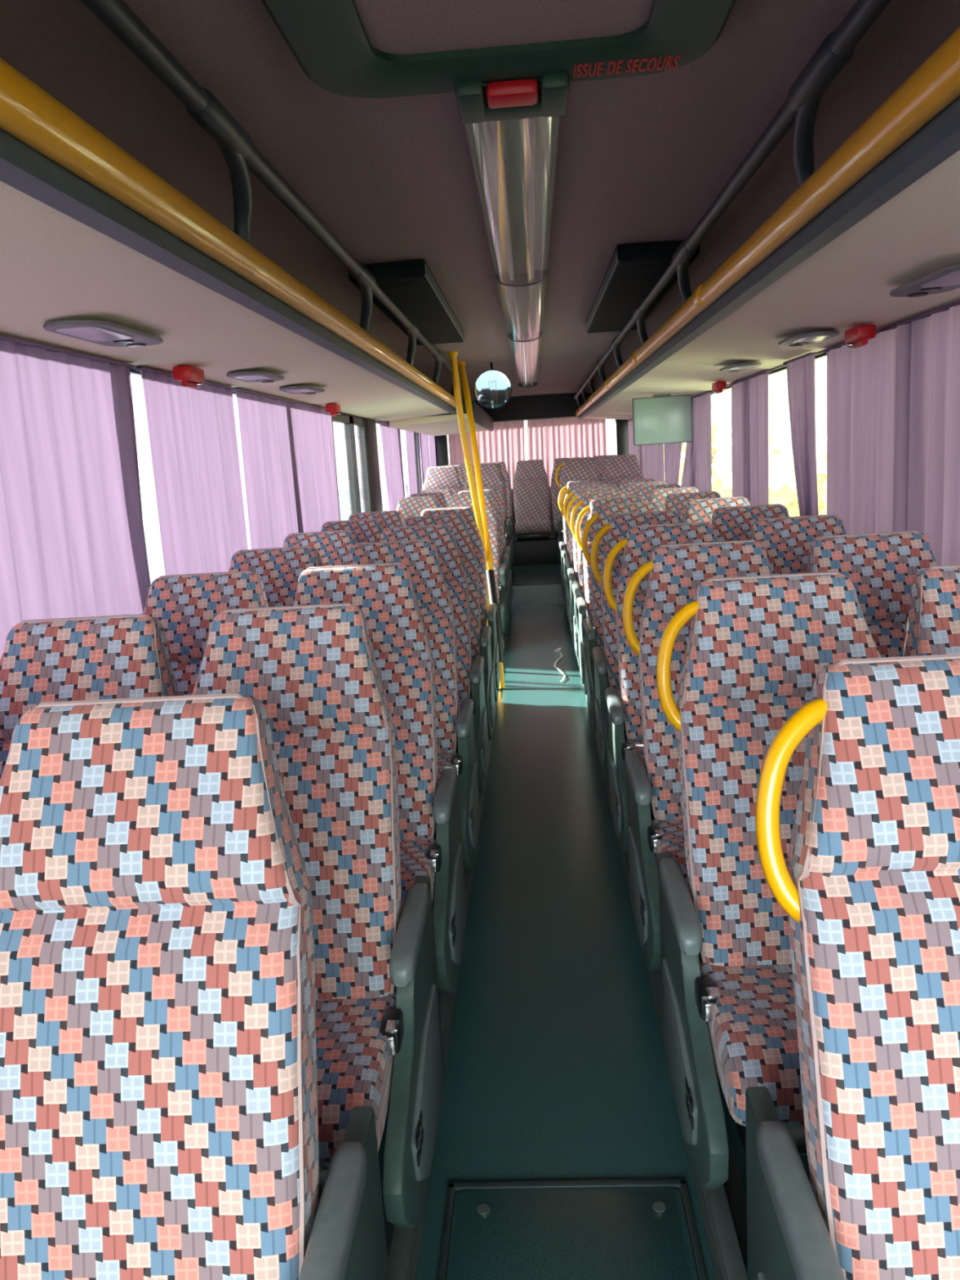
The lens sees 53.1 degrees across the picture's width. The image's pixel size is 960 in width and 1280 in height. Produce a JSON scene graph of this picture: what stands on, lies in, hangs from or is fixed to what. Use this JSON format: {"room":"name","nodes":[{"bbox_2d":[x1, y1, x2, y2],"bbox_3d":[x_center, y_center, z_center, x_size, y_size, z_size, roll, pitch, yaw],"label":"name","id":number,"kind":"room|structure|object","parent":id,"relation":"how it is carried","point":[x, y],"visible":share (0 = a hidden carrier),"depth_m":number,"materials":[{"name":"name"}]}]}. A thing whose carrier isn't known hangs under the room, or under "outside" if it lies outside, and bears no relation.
{"room":"vehicle interior","nodes":[
{"label":"vehicle interior","id":0,"kind":"room"},
{"bbox_2d":[356,418,430,512],"bbox_3d":[-0.948,-0.423,5.247,0.065,2.040,14.350,-3,11,4],"label":"wall","id":1,"kind":"structure","parent":0,"point":[415,433],"depth_m":7.26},
{"bbox_2d":[0,334,148,660],"bbox_3d":[-1.079,-0.198,2.027,0.042,0.910,1.975,-3,11,4],"label":"curtain","id":2,"kind":"object","parent":1,"relation":"hanging from","point":[72,537],"visible":0.75,"depth_m":2.47,"materials":[{"name":"fabric"}]},
{"bbox_2d":[134,367,248,575],"bbox_3d":[-1.000,-0.483,3.505,0.041,0.910,0.930,-3,11,4],"label":"curtain","id":3,"kind":"object","parent":1,"relation":"hanging from","point":[192,433],"visible":0.7,"depth_m":3.40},
{"bbox_2d":[0,0,461,421],"bbox_3d":[-0.714,-1.123,3.443,0.703,0.324,9.100,-3,11,4],"label":"luggage rack","id":4,"kind":"object","parent":1,"relation":"attached to","point":[88,230],"visible":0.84,"depth_m":1.90,"materials":[{"name":"yellow paint"}]},
{"bbox_2d":[42,319,163,347],"bbox_3d":[-0.893,-0.731,2.304,0.150,0.014,0.420,-3,11,4],"label":"panel","id":5,"kind":"object","parent":4,"relation":"attached to","point":[106,333],"visible":1,"depth_m":2.24,"materials":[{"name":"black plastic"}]},
{"bbox_2d":[172,365,204,388],"bbox_3d":[-0.947,-0.855,3.130,0.060,0.062,0.140,-3,11,4],"label":"hammer","id":6,"kind":"object","parent":4,"relation":"attached to","point":[189,376],"visible":1,"depth_m":3.08,"materials":[{"name":"red plastic"}]},
{"bbox_2d":[0,181,449,421],"bbox_3d":[-0.756,-1.001,3.469,0.603,0.080,9.100,-3,11,4],"label":"shelf","id":7,"kind":"object","parent":4,"relation":"attached to","point":[60,260],"depth_m":2.16,"materials":[{"name":"plastic"}]},
{"bbox_2d":[226,370,284,382],"bbox_3d":[-0.826,-0.971,3.554,0.150,0.014,0.349,-3,11,4],"label":"panel","id":8,"kind":"object","parent":4,"relation":"attached to","point":[262,376],"visible":1,"depth_m":3.48,"materials":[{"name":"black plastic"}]},
{"bbox_2d":[232,388,303,549],"bbox_3d":[-0.950,-0.660,4.428,0.037,0.910,0.902,-3,11,4],"label":"curtain","id":9,"kind":"object","parent":1,"relation":"hanging from","point":[273,508],"visible":0.75,"depth_m":4.34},
{"bbox_2d":[289,400,340,532],"bbox_3d":[-0.898,-0.846,5.393,0.037,0.910,1.060,-3,11,4],"label":"curtain","id":10,"kind":"object","parent":1,"relation":"hanging from","point":[312,425],"visible":0.73,"depth_m":5.29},
{"bbox_2d":[332,413,371,514],"bbox_3d":[-0.861,-0.637,6.675,0.040,1.840,1.300,-3,11,4],"label":"door","id":11,"kind":"structure","parent":1,"relation":"in","point":[348,421],"depth_m":6.71,"materials":[{"name":"grey metal"}]},
{"bbox_2d":[378,421,404,511],"bbox_3d":[-0.740,-1.412,8.334,0.038,0.910,1.100,-3,11,4],"label":"curtain","id":12,"kind":"object","parent":1,"relation":"hanging from","point":[390,437],"visible":0.68,"depth_m":8.18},
{"bbox_2d":[404,430,417,497],"bbox_3d":[-0.675,-1.648,9.560,0.034,0.910,0.700,-3,11,4],"label":"curtain","id":13,"kind":"object","parent":1,"relation":"hanging from","point":[409,436],"visible":0.66,"depth_m":9.47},
{"bbox_2d":[389,400,493,435],"bbox_3d":[-0.300,-2.240,9.842,0.713,0.180,3.885,-3,11,4],"label":"luggage rack","id":14,"kind":"object","parent":1,"relation":"attached to","point":[446,424],"visible":0.52,"depth_m":8.52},
{"bbox_2d":[389,413,487,435],"bbox_3d":[-0.310,-2.200,9.852,0.688,0.100,3.880,-3,11,4],"label":"shelf","id":15,"kind":"object","parent":14,"relation":"attached to","point":[440,424],"depth_m":8.49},
{"bbox_2d":[133,351,822,589],"bbox_3d":[0.280,-0.883,5.092,2.452,0.950,14.350,-3,11,4],"label":"trim","id":16,"kind":"structure","parent":1,"relation":"attached to","point":[371,427],"depth_m":7.35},
{"bbox_2d":[644,444,664,481],"bbox_3d":[1.713,-1.778,9.457,0.032,0.910,1.400,-3,11,4],"label":"curtain","id":17,"kind":"object","parent":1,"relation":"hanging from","point":[654,454],"visible":0.34,"depth_m":9.34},
{"bbox_2d":[663,442,682,484],"bbox_3d":[1.637,-1.506,8.045,0.032,0.910,1.280,-3,11,4],"label":"curtain","id":18,"kind":"object","parent":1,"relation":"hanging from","point":[673,451],"visible":0.38,"depth_m":8.19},
{"bbox_2d":[0,0,959,401],"bbox_3d":[0.237,-1.570,4.962,2.560,0.310,14.350,-3,11,4],"label":"ceiling","id":19,"kind":"structure","parent":0,"point":[640,159],"depth_m":2.18,"materials":[{"name":"plastic"}]},
{"bbox_2d":[348,259,464,345],"bbox_3d":[-0.278,-1.502,4.407,0.278,0.062,2.020,-3,11,4],"label":"duct","id":20,"kind":"object","parent":19,"relation":"attached to","point":[411,286],"visible":0.88,"depth_m":3.88,"materials":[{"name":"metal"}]},
{"bbox_2d":[372,282,457,343],"bbox_3d":[-0.277,-1.474,4.412,0.215,0.005,1.820,-3,11,4],"label":"grille","id":21,"kind":"object","parent":20,"relation":"attached to","point":[416,300],"depth_m":4.14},
{"bbox_2d":[473,362,511,408],"bbox_3d":[0.096,-1.933,7.288,0.292,0.351,0.078,-3,11,2],"label":"round mirror","id":22,"kind":"object","parent":19,"relation":"hanging from","point":[492,388],"visible":1,"depth_m":7.27,"materials":[{"name":"silver plastic"}]},
{"bbox_2d":[261,0,736,124],"bbox_3d":[0.035,-0.944,1.361,0.717,0.066,1.030,-3,11,4],"label":"roof hatch","id":23,"kind":"object","parent":19,"relation":"attached to","point":[501,60],"visible":1,"depth_m":1.62,"materials":[{"name":"plastic"}]},
{"bbox_2d":[464,115,559,284],"bbox_3d":[0.111,-1.226,2.802,0.204,0.055,1.890,-3,11,4],"label":"ceiling light","id":24,"kind":"object","parent":19,"relation":"attached to","point":[513,160],"visible":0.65,"depth_m":2.51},
{"bbox_2d":[495,275,546,341],"bbox_3d":[0.211,-1.583,4.655,0.204,0.055,1.850,-3,11,4],"label":"ceiling light","id":25,"kind":"object","parent":19,"relation":"attached to","point":[522,305],"visible":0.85,"depth_m":4.56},
{"bbox_2d":[507,334,542,387],"bbox_3d":[0.365,-2.132,7.509,0.204,0.055,3.930,-3,11,4],"label":"ceiling light","id":26,"kind":"object","parent":19,"relation":"attached to","point":[526,355],"visible":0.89,"depth_m":6.78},
{"bbox_2d":[585,240,699,333],"bbox_3d":[0.676,-1.550,4.346,0.288,0.062,2.020,-3,11,4],"label":"duct","id":27,"kind":"object","parent":19,"relation":"attached to","point":[633,269],"visible":0.91,"depth_m":3.81,"materials":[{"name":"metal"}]},
{"bbox_2d":[592,263,677,331],"bbox_3d":[0.679,-1.522,4.351,0.225,0.005,1.820,-3,11,4],"label":"grille","id":28,"kind":"object","parent":27,"relation":"attached to","point":[630,285],"depth_m":4.07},
{"bbox_2d":[511,335,542,376],"bbox_3d":[0.364,-2.150,7.506,0.200,0.020,3.930,-3,11,4],"label":"cover","id":29,"kind":"object","parent":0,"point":[535,371],"depth_m":6.58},
{"bbox_2d":[511,486,555,536],"bbox_3d":[0.679,-1.973,12.208,2.560,2.260,0.060,-3,11,4],"label":"wall","id":30,"kind":"structure","parent":0,"point":[551,517],"depth_m":12.25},
{"bbox_2d":[434,435,448,466],"bbox_3d":[-0.456,-1.879,12.191,0.170,1.780,0.130,-3,11,4],"label":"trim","id":31,"kind":"structure","parent":30,"relation":"attached to","point":[441,442],"depth_m":12.03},
{"bbox_2d":[448,420,524,488],"bbox_3d":[0.096,-2.313,12.029,0.955,0.864,0.030,-3,11,4],"label":"curtain","id":32,"kind":"object","parent":30,"relation":"hanging from","point":[505,443],"visible":0.38,"depth_m":12.00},
{"bbox_2d":[463,392,592,422],"bbox_3d":[0.610,-2.854,11.834,2.400,0.275,0.350,-3,11,4],"label":"trim","id":33,"kind":"structure","parent":30,"relation":"attached to","point":[562,405],"depth_m":11.66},
{"bbox_2d":[498,563,564,607],"bbox_3d":[0.671,-0.673,11.052,2.440,0.300,2.700,-3,11,4],"label":"step","id":34,"kind":"structure","parent":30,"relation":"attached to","point":[549,593],"depth_m":9.75,"materials":[{"name":"plastic"}]},
{"bbox_2d":[422,465,462,494],"bbox_3d":[-0.383,-1.195,10.053,0.434,1.223,0.674,-3,11,4],"label":"seat","id":35,"kind":"object","parent":34,"relation":"on","point":[438,477],"visible":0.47,"depth_m":10.15,"materials":[{"name":"fabric"}]},
{"bbox_2d":[463,462,512,571],"bbox_3d":[0.077,-1.217,10.016,0.484,1.223,0.690,-3,11,4],"label":"seat","id":36,"kind":"object","parent":34,"relation":"on","point":[491,476],"visible":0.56,"depth_m":10.10,"materials":[{"name":"fabric"}]},
{"bbox_2d":[513,459,551,539],"bbox_3d":[0.623,-1.700,11.584,0.434,0.923,0.674,-3,11,4],"label":"seat","id":37,"kind":"object","parent":34,"relation":"on","point":[531,482],"visible":1,"depth_m":11.64,"materials":[{"name":"fabric"}]},
{"bbox_2d":[515,520,551,533],"bbox_3d":[0.635,-1.358,11.511,0.424,0.141,0.404,-3,11,4],"label":"seat cushion","id":38,"kind":"object","parent":37,"relation":"on","point":[522,526],"depth_m":11.33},
{"bbox_2d":[504,533,564,565],"bbox_3d":[0.696,-1.113,11.792,2.400,0.285,0.780,-3,11,4],"label":"plinth","id":39,"kind":"object","parent":34,"relation":"on","point":[535,551],"visible":0.08,"depth_m":11.41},
{"bbox_2d":[551,457,579,537],"bbox_3d":[1.081,-1.724,11.555,0.434,0.923,0.674,-3,11,4],"label":"seat","id":40,"kind":"object","parent":34,"relation":"on","point":[555,491],"visible":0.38,"depth_m":11.64,"materials":[{"name":"fabric"}]},
{"bbox_2d":[555,457,599,567],"bbox_3d":[1.043,-1.284,10.052,0.484,1.223,0.690,-3,11,4],"label":"seat","id":41,"kind":"object","parent":34,"relation":"on","point":[581,468],"visible":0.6,"depth_m":10.15,"materials":[{"name":"fabric"}]},
{"bbox_2d":[602,453,643,487],"bbox_3d":[1.521,-1.310,10.030,0.434,1.223,0.674,-3,11,4],"label":"seat","id":42,"kind":"object","parent":34,"relation":"on","point":[621,466],"visible":0.35,"depth_m":10.12,"materials":[{"name":"fabric"}]},
{"bbox_2d":[527,416,607,486],"bbox_3d":[1.080,-2.363,11.966,0.990,0.864,0.030,-3,11,4],"label":"curtain","id":43,"kind":"object","parent":30,"relation":"hanging from","point":[548,440],"visible":0.54,"depth_m":11.94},
{"bbox_2d":[614,419,628,455],"bbox_3d":[1.806,-1.993,12.047,0.170,1.780,0.130,-3,11,4],"label":"trim","id":44,"kind":"structure","parent":30,"relation":"attached to","point":[621,428],"depth_m":11.88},
{"bbox_2d":[318,604,810,1279],"bbox_3d":[0.297,0.788,4.036,2.600,0.080,11.650,-3,11,4],"label":"floor","id":45,"kind":"structure","parent":0,"point":[557,1068],"depth_m":2.74,"materials":[{"name":"plastic"}]},
{"bbox_2d":[0,613,178,779],"bbox_3d":[-0.814,0.605,1.861,0.434,1.223,0.674,-3,11,4],"label":"seat","id":46,"kind":"object","parent":45,"relation":"on","point":[122,656],"visible":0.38,"depth_m":1.97,"materials":[{"name":"fabric"}]},
{"bbox_2d":[0,693,389,1279],"bbox_3d":[-0.395,0.729,1.069,0.484,1.223,0.690,-3,11,4],"label":"seat","id":47,"kind":"object","parent":45,"relation":"on","point":[159,1117],"visible":1,"depth_m":1.14,"materials":[{"name":"multicoloured"}]},
{"bbox_2d":[142,570,268,695],"bbox_3d":[-0.774,0.460,2.616,0.434,1.223,0.674,-3,11,4],"label":"seat","id":48,"kind":"object","parent":45,"relation":"on","point":[186,606],"visible":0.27,"depth_m":2.73,"materials":[{"name":"fabric"}]},
{"bbox_2d":[228,546,322,607],"bbox_3d":[-0.733,0.315,3.372,0.434,1.223,0.674,-3,11,4],"label":"seat","id":49,"kind":"object","parent":45,"relation":"on","point":[279,570],"visible":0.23,"depth_m":3.49,"materials":[{"name":"fabric"}]},
{"bbox_2d":[191,603,444,1279],"bbox_3d":[-0.355,0.583,1.824,0.484,1.223,0.690,-3,11,4],"label":"seat","id":50,"kind":"object","parent":45,"relation":"on","point":[313,671],"visible":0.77,"depth_m":1.86,"materials":[{"name":"fabric"}]},
{"bbox_2d":[315,989,395,1169],"bbox_3d":[-0.375,0.778,1.733,0.424,0.141,0.404,-3,11,4],"label":"seat cushion","id":51,"kind":"object","parent":50,"relation":"on","point":[356,1036],"depth_m":1.67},
{"bbox_2d":[283,529,357,566],"bbox_3d":[-0.692,0.169,4.127,0.434,1.223,0.674,-3,11,4],"label":"seat","id":52,"kind":"object","parent":45,"relation":"on","point":[333,547],"visible":0.16,"depth_m":4.25,"materials":[{"name":"fabric"}]},
{"bbox_2d":[320,518,383,542],"bbox_3d":[-0.651,0.024,4.882,0.434,1.223,0.674,-3,11,4],"label":"seat","id":53,"kind":"object","parent":45,"relation":"on","point":[366,531],"visible":0.17,"depth_m":5.01,"materials":[{"name":"fabric"}]},
{"bbox_2d":[348,510,404,529],"bbox_3d":[-0.610,-0.121,5.637,0.434,1.223,0.674,-3,11,4],"label":"seat","id":54,"kind":"object","parent":45,"relation":"on","point":[393,518],"visible":0.16,"depth_m":5.77,"materials":[{"name":"fabric"}]},
{"bbox_2d":[293,562,466,1079],"bbox_3d":[-0.314,0.438,2.579,0.484,1.223,0.690,-3,11,4],"label":"seat","id":55,"kind":"object","parent":45,"relation":"on","point":[385,593],"visible":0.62,"depth_m":2.63,"materials":[{"name":"fabric"}]},
{"bbox_2d":[400,837,435,915],"bbox_3d":[-0.335,0.633,2.488,0.424,0.141,0.404,-3,11,4],"label":"seat cushion","id":56,"kind":"object","parent":55,"relation":"on","point":[417,855],"depth_m":2.47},
{"bbox_2d":[346,538,480,915],"bbox_3d":[-0.273,0.293,3.334,0.484,1.223,0.690,-3,11,4],"label":"seat","id":57,"kind":"object","parent":45,"relation":"on","point":[421,557],"visible":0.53,"depth_m":3.39,"materials":[{"name":"fabric"}]},
{"bbox_2d":[437,752,457,786],"bbox_3d":[-0.294,0.488,3.244,0.424,0.141,0.404,-3,11,4],"label":"seat cushion","id":58,"kind":"object","parent":57,"relation":"on","point":[444,759],"depth_m":3.25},
{"bbox_2d":[396,495,438,523],"bbox_3d":[-0.496,-0.530,7.760,0.434,1.223,0.674,-3,11,4],"label":"seat","id":59,"kind":"object","parent":45,"relation":"on","point":[408,507],"visible":0.22,"depth_m":7.88,"materials":[{"name":"fabric"}]},
{"bbox_2d":[380,524,488,822],"bbox_3d":[-0.232,0.147,4.089,0.484,1.223,0.690,-3,11,4],"label":"seat","id":60,"kind":"object","parent":45,"relation":"on","point":[442,535],"visible":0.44,"depth_m":4.15,"materials":[{"name":"fabric"}]},
{"bbox_2d":[457,697,470,746],"bbox_3d":[-0.253,0.342,3.999,0.424,0.141,0.404,-3,11,4],"label":"seat cushion","id":61,"kind":"object","parent":60,"relation":"on","point":[460,700],"depth_m":4.03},
{"bbox_2d":[403,513,495,758],"bbox_3d":[-0.191,0.002,4.845,0.484,1.223,0.690,-3,11,4],"label":"seat","id":62,"kind":"object","parent":45,"relation":"on","point":[457,522],"visible":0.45,"depth_m":4.91,"materials":[{"name":"fabric"}]},
{"bbox_2d":[420,506,500,717],"bbox_3d":[-0.151,-0.143,5.600,0.484,1.223,0.690,-3,11,4],"label":"seat","id":63,"kind":"object","parent":45,"relation":"on","point":[467,512],"visible":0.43,"depth_m":5.67,"materials":[{"name":"fabric"}]},
{"bbox_2d":[447,351,489,625],"bbox_3d":[-0.054,-0.847,6.632,0.211,2.209,0.071,-10,12,-31],"label":"pole","id":64,"kind":"object","parent":45,"relation":"on","point":[453,355],"visible":0.7,"depth_m":6.53,"materials":[{"name":"metal"}]},
{"bbox_2d":[448,492,508,652],"bbox_3d":[-0.036,-0.552,7.723,0.484,1.223,0.690,-3,11,4],"label":"seat","id":65,"kind":"object","parent":45,"relation":"on","point":[456,500],"visible":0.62,"depth_m":7.77,"materials":[{"name":"fabric"}]},
{"bbox_2d":[457,361,505,689],"bbox_3d":[0.020,-0.867,6.728,0.099,2.232,1.271,-5,11,-7],"label":"pole","id":66,"kind":"object","parent":45,"relation":"on","point":[492,591],"visible":0.79,"depth_m":6.79,"materials":[{"name":"metal"}]},
{"bbox_2d":[457,488,511,624],"bbox_3d":[0.005,-0.696,8.473,0.484,1.223,0.690,-3,11,4],"label":"seat","id":67,"kind":"object","parent":45,"relation":"on","point":[505,557],"visible":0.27,"depth_m":8.53,"materials":[{"name":"fabric"}]},
{"bbox_2d":[464,486,512,607],"bbox_3d":[0.047,-0.848,9.262,0.484,1.223,0.690,-3,11,4],"label":"seat","id":68,"kind":"object","parent":45,"relation":"on","point":[493,488],"visible":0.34,"depth_m":9.32,"materials":[{"name":"fabric"}]},
{"bbox_2d":[437,1178,706,1279],"bbox_3d":[0.160,1.205,1.633,0.494,0.010,0.765,-3,11,4],"label":"floor hatch","id":69,"kind":"object","parent":45,"relation":"on","point":[604,1229],"visible":1,"depth_m":1.88,"materials":[{"name":"plastic"}]},
{"bbox_2d":[560,481,604,609],"bbox_3d":[0.975,-0.780,8.593,0.484,1.223,0.690,-3,11,4],"label":"seat","id":70,"kind":"object","parent":45,"relation":"on","point":[564,553],"visible":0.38,"depth_m":8.70,"materials":[{"name":"fabric"}]},
{"bbox_2d":[563,484,611,626],"bbox_3d":[0.935,-0.635,7.843,0.484,1.223,0.690,-3,11,4],"label":"seat","id":71,"kind":"object","parent":45,"relation":"on","point":[566,561],"visible":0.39,"depth_m":7.95,"materials":[{"name":"fabric"}]},
{"bbox_2d":[566,487,620,644],"bbox_3d":[0.894,-0.491,7.093,0.484,1.223,0.690,-3,11,4],"label":"seat","id":72,"kind":"object","parent":45,"relation":"on","point":[582,492],"visible":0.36,"depth_m":7.20,"materials":[{"name":"fabric"}]},
{"bbox_2d":[569,490,631,670],"bbox_3d":[0.854,-0.347,6.342,0.484,1.223,0.690,-3,11,4],"label":"seat","id":73,"kind":"object","parent":45,"relation":"on","point":[587,497],"visible":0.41,"depth_m":6.44,"materials":[{"name":"fabric"}]},
{"bbox_2d":[575,495,644,699],"bbox_3d":[0.813,-0.202,5.592,0.484,1.223,0.690,-3,11,4],"label":"seat","id":74,"kind":"object","parent":45,"relation":"on","point":[594,504],"visible":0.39,"depth_m":5.69,"materials":[{"name":"fabric"}]},
{"bbox_2d":[582,502,661,743],"bbox_3d":[0.773,-0.058,4.842,0.484,1.223,0.690,-3,11,4],"label":"seat","id":75,"kind":"object","parent":45,"relation":"on","point":[605,512],"visible":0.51,"depth_m":4.93,"materials":[{"name":"fabric"}]},
{"bbox_2d":[590,510,684,802],"bbox_3d":[0.732,0.086,4.092,0.484,1.223,0.690,-3,11,4],"label":"seat","id":76,"kind":"object","parent":45,"relation":"on","point":[618,526],"visible":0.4,"depth_m":4.18,"materials":[{"name":"fabric"}]},
{"bbox_2d":[613,687,626,734],"bbox_3d":[0.761,0.279,3.998,0.424,0.141,0.404,-3,11,4],"label":"seat cushion","id":77,"kind":"object","parent":76,"relation":"on","point":[617,689],"depth_m":3.99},
{"bbox_2d":[603,521,718,893],"bbox_3d":[0.692,0.231,3.342,0.484,1.223,0.690,-3,11,4],"label":"seat","id":78,"kind":"object","parent":45,"relation":"on","point":[639,544],"visible":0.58,"depth_m":3.43,"materials":[{"name":"fabric"}]},
{"bbox_2d":[625,738,645,769],"bbox_3d":[0.720,0.423,3.248,0.424,0.141,0.404,-3,11,4],"label":"seat cushion","id":79,"kind":"object","parent":78,"relation":"on","point":[637,744],"depth_m":3.28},
{"bbox_2d":[648,486,698,511],"bbox_3d":[1.332,-0.372,6.320,0.434,1.223,0.674,-3,11,4],"label":"seat","id":80,"kind":"object","parent":45,"relation":"on","point":[659,496],"visible":0.16,"depth_m":6.45,"materials":[{"name":"fabric"}]},
{"bbox_2d":[664,491,720,519],"bbox_3d":[1.292,-0.228,5.570,0.434,1.223,0.674,-3,11,4],"label":"seat","id":81,"kind":"object","parent":45,"relation":"on","point":[675,501],"visible":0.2,"depth_m":5.70,"materials":[{"name":"fabric"}]},
{"bbox_2d":[622,539,773,1047],"bbox_3d":[0.651,0.375,2.592,0.484,1.223,0.690,-3,11,4],"label":"seat","id":82,"kind":"object","parent":45,"relation":"on","point":[676,571],"visible":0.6,"depth_m":2.67,"materials":[{"name":"fabric"}]},
{"bbox_2d":[651,818,688,889],"bbox_3d":[0.680,0.568,2.498,0.424,0.141,0.404,-3,11,4],"label":"seat cushion","id":83,"kind":"object","parent":82,"relation":"on","point":[667,834],"depth_m":2.51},
{"bbox_2d":[684,496,750,524],"bbox_3d":[1.251,-0.084,4.819,0.434,1.223,0.674,-3,11,4],"label":"seat","id":84,"kind":"object","parent":45,"relation":"on","point":[696,510],"visible":0.16,"depth_m":4.95,"materials":[{"name":"fabric"}]},
{"bbox_2d":[723,1135,747,1275],"bbox_3d":[0.631,0.718,4.051,0.036,0.012,11.540,-3,11,4],"label":"trim","id":85,"kind":"structure","parent":45,"relation":"on","point":[735,1196],"depth_m":1.92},
{"bbox_2d":[711,503,789,542],"bbox_3d":[1.211,0.061,4.069,0.434,1.223,0.674,-3,11,4],"label":"seat","id":86,"kind":"object","parent":45,"relation":"on","point":[732,523],"visible":0.16,"depth_m":4.20,"materials":[{"name":"fabric"}]},
{"bbox_2d":[656,571,881,1279],"bbox_3d":[0.611,0.519,1.841,0.484,1.223,0.690,-3,11,4],"label":"seat","id":87,"kind":"object","parent":45,"relation":"on","point":[758,646],"visible":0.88,"depth_m":1.89,"materials":[{"name":"fabric"}]},
{"bbox_2d":[699,959,804,1127],"bbox_3d":[0.639,0.712,1.747,0.424,0.141,0.404,-3,11,4],"label":"seat cushion","id":88,"kind":"object","parent":87,"relation":"on","point":[748,1023],"depth_m":1.67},
{"bbox_2d":[749,514,847,574],"bbox_3d":[1.170,0.205,3.319,0.434,1.223,0.674,-3,11,4],"label":"seat","id":89,"kind":"object","parent":45,"relation":"on","point":[787,541],"visible":0.17,"depth_m":3.44,"materials":[{"name":"fabric"}]},
{"bbox_2d":[745,653,959,1279],"bbox_3d":[0.585,0.674,1.031,0.484,1.223,0.690,-3,11,4],"label":"seat","id":90,"kind":"object","parent":45,"relation":"on","point":[868,885],"visible":1,"depth_m":1.12,"materials":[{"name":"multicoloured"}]},
{"bbox_2d":[806,530,938,657],"bbox_3d":[1.130,0.349,2.569,0.434,1.223,0.674,-3,11,4],"label":"seat","id":91,"kind":"object","parent":45,"relation":"on","point":[882,567],"visible":0.23,"depth_m":2.67,"materials":[{"name":"fabric"}]},
{"bbox_2d":[902,564,959,656],"bbox_3d":[1.089,0.494,1.819,0.434,1.223,0.674,-3,11,4],"label":"seat","id":92,"kind":"object","parent":45,"relation":"on","point":[933,625],"visible":0.29,"depth_m":1.95,"materials":[{"name":"fabric"}]},
{"bbox_3d":[1.558,-0.550,5.087,0.065,2.040,14.350,-3,11,4],"label":"wall","id":93,"kind":"structure","parent":0,"visible":0},
{"bbox_2d":[680,391,711,492],"bbox_3d":[1.595,-1.357,7.270,0.038,0.910,1.660,-3,11,4],"label":"curtain","id":94,"kind":"object","parent":93,"relation":"attached to","point":[697,468],"visible":0.62,"depth_m":6.79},
{"bbox_2d":[728,370,772,505],"bbox_3d":[1.490,-0.983,5.324,0.032,0.910,0.930,-3,11,4],"label":"curtain","id":95,"kind":"object","parent":93,"relation":"attached to","point":[749,395],"visible":0.75,"depth_m":5.22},
{"bbox_2d":[573,0,959,419],"bbox_3d":[1.131,-1.579,5.244,0.703,0.324,13.000,-3,11,4],"label":"luggage rack","id":96,"kind":"object","parent":93,"relation":"attached to","point":[881,214],"visible":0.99,"depth_m":2.15,"materials":[{"name":"yellow paint"}]},
{"bbox_2d":[631,393,693,445],"bbox_3d":[1.286,-1.557,6.776,0.414,0.342,0.042,-3,11,4],"label":"monitor","id":97,"kind":"object","parent":96,"relation":"hanging from","point":[659,419],"visible":1,"depth_m":6.76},
{"bbox_2d":[583,150,959,419],"bbox_3d":[1.183,-1.469,5.262,0.613,0.095,13.000,-3,11,4],"label":"shelf","id":98,"kind":"object","parent":96,"relation":"attached to","point":[845,279],"depth_m":2.62,"materials":[{"name":"plastic"}]},
{"bbox_2d":[777,330,839,346],"bbox_3d":[1.168,-1.072,3.427,0.150,0.014,0.349,-3,11,4],"label":"panel","id":99,"kind":"object","parent":96,"relation":"attached to","point":[807,338],"visible":1,"depth_m":3.36,"materials":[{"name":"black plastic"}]},
{"bbox_2d":[844,324,875,348],"bbox_3d":[1.255,-1.002,3.176,0.060,0.062,0.140,-3,11,4],"label":"hammer","id":100,"kind":"object","parent":96,"relation":"attached to","point":[857,336],"visible":1,"depth_m":3.13,"materials":[{"name":"red plastic"}]},
{"bbox_2d":[889,263,959,297],"bbox_3d":[1.105,-0.851,2.275,0.150,0.014,0.420,-3,11,4],"label":"panel","id":101,"kind":"object","parent":96,"relation":"attached to","point":[947,278],"visible":1,"depth_m":2.29,"materials":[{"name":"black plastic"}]},
{"bbox_2d":[782,351,818,515],"bbox_3d":[1.395,-0.757,4.164,0.038,0.910,0.500,-3,11,4],"label":"curtain","id":102,"kind":"object","parent":93,"relation":"attached to","point":[801,369],"visible":0.72,"depth_m":4.08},
{"bbox_2d":[822,301,959,565],"bbox_3d":[1.338,-0.445,2.529,0.050,0.910,2.870,-3,11,4],"label":"curtain","id":103,"kind":"object","parent":93,"relation":"attached to","point":[893,400],"visible":0.69,"depth_m":3.09,"materials":[{"name":"fabric"}]},
{"label":"outside","id":104,"kind":"structure","parent":0,"visible":0},
{"bbox_2d":[141,484,408,583],"bbox_3d":[-3.275,14.964,-63.229,300.000,0.100,370.000,-3,11,4],"label":"ground","id":105,"kind":"structure","parent":104,"point":[149,513],"depth_m":57.02,"materials":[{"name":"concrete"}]},
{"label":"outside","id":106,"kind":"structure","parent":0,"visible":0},
{"bbox_2d":[818,510,825,515],"bbox_3d":[47.587,-4.415,22.074,87.500,0.040,170.000,-3,11,4],"label":"floor","id":107,"kind":"structure","parent":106,"point":[820,513],"depth_m":34.36,"materials":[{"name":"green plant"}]},
{"bbox_2d":[663,427,732,497],"bbox_3d":[9.448,-7.259,35.301,7.227,5.882,9.209,-3,11,4],"label":"leafy tree","id":108,"kind":"object","parent":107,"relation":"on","point":[717,485],"visible":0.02,"depth_m":34.46,"materials":[{"name":"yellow plant"}]},
{"bbox_2d":[711,355,826,516],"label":"window","id":109,"kind":"structure","parent":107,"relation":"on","point":[782,482],"depth_m":22.23,"materials":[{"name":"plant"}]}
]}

